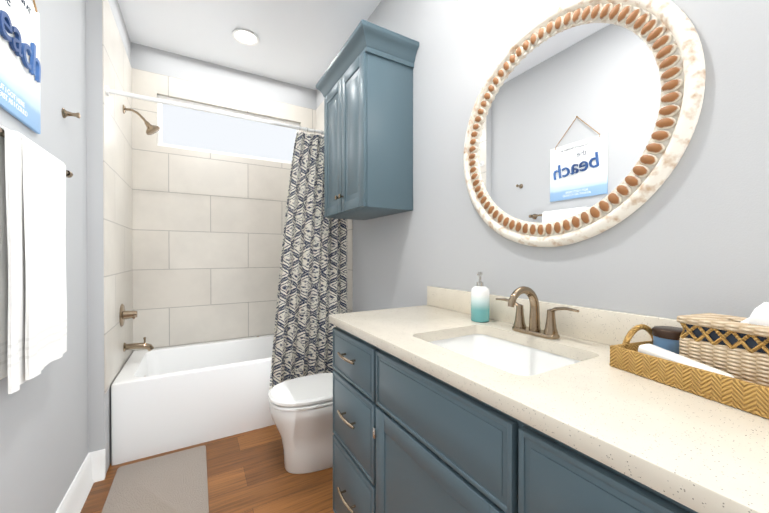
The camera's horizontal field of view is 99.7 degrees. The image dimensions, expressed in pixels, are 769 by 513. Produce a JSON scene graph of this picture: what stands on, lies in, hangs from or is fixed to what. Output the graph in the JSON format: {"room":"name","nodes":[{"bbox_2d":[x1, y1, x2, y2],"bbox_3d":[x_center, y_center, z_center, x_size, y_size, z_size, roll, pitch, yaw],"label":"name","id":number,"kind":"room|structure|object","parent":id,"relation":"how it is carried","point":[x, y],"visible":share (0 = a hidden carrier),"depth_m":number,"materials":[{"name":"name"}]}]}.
{"room":"bathroom","nodes":[
{"label":"bathroom","id":0,"kind":"room"},
{"bbox_2d":[0,0,87,512],"bbox_3d":[-0.722,-0.223,0.101,0.100,2.960,3.840,0,0,-30],"label":"wall","id":1,"kind":"structure","parent":0,"point":[43,434],"depth_m":1.43,"materials":[{"name":"grey paint"}]},
{"bbox_2d":[0,0,40,133],"bbox_3d":[-1.184,-0.786,1.025,0.029,0.654,0.450,0,0,-30],"label":"sign","id":2,"kind":"object","parent":1,"relation":"attached to","point":[20,73],"visible":1,"depth_m":1.08,"materials":[{"name":"white wood"}]},
{"bbox_2d":[0,125,72,393],"bbox_3d":[-1.175,0.005,1.073,0.087,0.762,0.749,0,0,-30],"label":"towel","id":3,"kind":"object","parent":1,"relation":"attached to","point":[33,311],"visible":1,"depth_m":1.00,"materials":[{"name":"white fabric"}]},
{"bbox_2d":[61,108,80,118],"bbox_3d":[-1.433,-0.652,1.488,0.060,0.044,0.044,0,0,-30],"label":"robe hook","id":4,"kind":"object","parent":1,"relation":"attached to","point":[65,113],"visible":1,"depth_m":1.48,"materials":[{"name":"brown metal"}]},
{"bbox_2d":[56,449,105,512],"bbox_3d":[-0.672,1.177,0.196,0.073,0.160,3.740,0,0,-30],"label":"baseboard","id":5,"kind":"structure","parent":1,"relation":"attached to","point":[92,470],"depth_m":1.68,"materials":[{"name":"white wood"}]},
{"bbox_2d":[86,0,131,472],"bbox_3d":[-1.904,-0.237,2.215,0.169,2.960,1.005,0,0,-30],"label":"wall","id":6,"kind":"structure","parent":0,"point":[99,419],"depth_m":1.81,"materials":[{"name":"grey paint"}]},
{"bbox_2d":[102,0,132,393],"bbox_3d":[-1.804,-0.369,2.215,0.006,2.285,0.905,0,0,-30],"label":"wall tile","id":7,"kind":"structure","parent":6,"relation":"attached to","point":[117,196],"depth_m":2.08,"materials":[{"name":"beige tile"}]},
{"bbox_2d":[119,105,159,351],"bbox_3d":[-1.727,-0.192,2.303,0.215,1.769,0.241,0,0,-30],"label":"shower fixtures","id":8,"kind":"object","parent":7,"relation":"attached to","point":[123,313],"visible":0.98,"depth_m":2.32,"materials":[{"name":"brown metal"}]},
{"bbox_2d":[105,86,323,135],"bbox_3d":[-0.942,-0.956,2.244,1.519,0.054,0.052,0,0,-30],"label":"curtain rod","id":9,"kind":"object","parent":7,"relation":"attached to","point":[108,91],"visible":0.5,"depth_m":2.11,"materials":[{"name":"white metal"}]},
{"bbox_2d":[269,132,346,390],"bbox_3d":[-0.562,0.022,2.466,0.609,1.900,0.078,0,0,-30],"label":"shower curtain","id":10,"kind":"object","parent":9,"relation":"hanging from","point":[312,292],"visible":0.79,"depth_m":2.45,"materials":[{"name":"fabric"}]},
{"bbox_2d":[80,425,333,512],"bbox_3d":[-0.247,1.281,0.997,2.050,0.060,5.000,0,0,-30],"label":"floor","id":11,"kind":"structure","parent":0,"point":[247,472],"depth_m":1.80,"materials":[{"name":"brown wood"}]},
{"bbox_2d":[101,445,208,512],"bbox_3d":[-1.166,1.240,1.667,0.450,0.012,0.800,0,0,-30],"label":"bath mat","id":12,"kind":"object","parent":11,"relation":"on","point":[176,482],"visible":0.98,"depth_m":1.74,"materials":[{"name":"beige fabric"}]},
{"bbox_2d":[111,334,274,465],"bbox_3d":[-1.169,0.997,2.649,1.513,0.487,0.797,0,0,-30],"label":"bathtub","id":13,"kind":"object","parent":11,"relation":"on","point":[167,399],"visible":0.67,"depth_m":2.18,"materials":[{"name":"white ceramic"}]},
{"bbox_2d":[268,373,333,473],"bbox_3d":[-0.348,0.845,2.033,0.720,0.800,0.446,0,0,-30],"label":"toilet","id":14,"kind":"object","parent":11,"relation":"on","point":[301,409],"visible":0.4,"depth_m":1.85,"materials":[{"name":"white ceramic"}]},
{"bbox_2d":[329,322,716,512],"bbox_3d":[0.437,0.775,0.802,0.590,0.955,1.783,0,0,-30],"label":"bathroom vanity","id":15,"kind":"object","parent":11,"relation":"on","point":[443,402],"depth_m":0.78,"materials":[{"name":"blue paint"}]},
{"bbox_2d":[329,306,768,512],"bbox_3d":[0.448,0.280,0.806,0.568,0.035,1.805,0,0,-30],"label":"countertop","id":16,"kind":"structure","parent":15,"relation":"on","point":[715,454],"depth_m":0.57,"materials":[{"name":"beige stone"}]},
{"bbox_2d":[471,272,489,322],"bbox_3d":[0.384,0.160,1.302,0.072,0.198,0.072,0,0,-30],"label":"soap dispenser","id":17,"kind":"object","parent":16,"relation":"on","point":[480,302],"visible":1,"depth_m":1.27,"materials":[{"name":"plastic"}]},
{"bbox_2d":[433,330,576,373],"bbox_3d":[0.334,0.361,0.974,0.354,0.153,0.463,0,0,-30],"label":"sink","id":18,"kind":"object","parent":16,"relation":"in","point":[522,356],"depth_m":1.14,"materials":[{"name":"white ceramic"}]},
{"bbox_2d":[493,286,584,337],"bbox_3d":[0.459,0.179,1.063,0.154,0.163,0.301,0,0,-30],"label":"faucet","id":19,"kind":"object","parent":16,"relation":"on","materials":[{"name":"brown metal"}]},
{"bbox_2d":[609,324,768,418],"bbox_3d":[0.711,0.216,0.571,0.200,0.094,0.502,0,0,-18],"label":"woven tray","id":20,"kind":"object","parent":16,"relation":"on","point":[746,396],"visible":0.69,"depth_m":0.63,"materials":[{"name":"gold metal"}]},
{"bbox_2d":[652,326,682,353],"bbox_3d":[0.683,0.212,0.771,0.072,0.081,0.072,0,0,-30],"label":"candle jar","id":21,"kind":"object","parent":20,"relation":"on","point":[666,337],"visible":0.5,"depth_m":0.75,"materials":[{"name":"blue glass"}]},
{"bbox_2d":[638,344,733,377],"bbox_3d":[0.615,0.222,0.671,0.040,0.047,0.149,0,0,-22],"label":"towel","id":22,"kind":"object","parent":20,"relation":"on","point":[653,350],"visible":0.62,"depth_m":0.68,"materials":[{"name":"white fabric"}]},
{"bbox_2d":[677,302,768,386],"bbox_3d":[0.731,0.171,0.619,0.114,0.166,0.236,0,0,-18],"label":"tissue box","id":23,"kind":"object","parent":20,"relation":"on","point":[736,347],"visible":0.96,"depth_m":0.63,"materials":[{"name":"beige wicker"}]},
{"bbox_2d":[131,42,315,350],"bbox_3d":[-1.395,-0.242,3.032,1.531,2.960,0.100,0,0,-30],"label":"wall","id":24,"kind":"structure","parent":0,"point":[207,233],"depth_m":2.86,"materials":[{"name":"tile"}]},
{"bbox_2d":[157,95,299,163],"bbox_3d":[-1.393,-1.139,3.034,1.200,0.435,0.040,0,0,-30],"label":"window","id":25,"kind":"structure","parent":24,"relation":"in","point":[190,129],"depth_m":2.98,"materials":[{"name":"white glass"}]},
{"bbox_2d":[118,0,380,89],"bbox_3d":[-0.247,-1.739,0.977,2.050,0.060,5.000,0,0,-30],"label":"ceiling","id":26,"kind":"structure","parent":0,"point":[301,43],"depth_m":2.47,"materials":[{"name":"white paint"}]},
{"bbox_2d":[232,29,258,45],"bbox_3d":[-1.085,-1.713,2.538,0.196,0.012,0.196,0,0,-30],"label":"recessed light","id":27,"kind":"object","parent":26,"relation":"in","point":[245,37],"visible":1,"depth_m":2.54,"materials":[{"name":"white plastic"}]},
{"bbox_2d":[316,0,768,318],"bbox_3d":[0.498,-0.231,1.386,0.100,2.960,4.845,0,0,-30],"label":"wall","id":28,"kind":"structure","parent":0,"point":[690,236],"depth_m":1.01,"materials":[{"name":"grey paint"}]},
{"bbox_2d":[316,101,352,312],"bbox_3d":[-0.483,-0.374,2.978,0.006,2.285,0.905,0,0,-30],"label":"wall tile","id":29,"kind":"structure","parent":28,"relation":"attached to","point":[320,117],"depth_m":2.65,"materials":[{"name":"beige tile"}]},
{"bbox_2d":[316,19,418,219],"bbox_3d":[-0.144,-0.729,2.037,0.353,0.928,0.736,0,0,-30],"label":"upper cabinet","id":30,"kind":"object","parent":28,"relation":"attached to","point":[364,85],"visible":1,"depth_m":1.80,"materials":[{"name":"blue paint"}]},
{"bbox_2d":[425,286,681,345],"bbox_3d":[0.685,0.212,0.943,0.020,0.100,1.805,0,0,-30],"label":"backsplash","id":31,"kind":"structure","parent":28,"relation":"attached to","point":[598,325],"depth_m":1.00,"materials":[{"name":"beige stone"}]},
{"bbox_2d":[463,0,705,246],"bbox_3d":[0.566,-0.440,1.132,0.033,0.814,0.814,0,0,-30],"label":"round mirror","id":32,"kind":"object","parent":28,"relation":"attached to","point":[583,120],"visible":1,"depth_m":1.03,"materials":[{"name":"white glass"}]}
]}

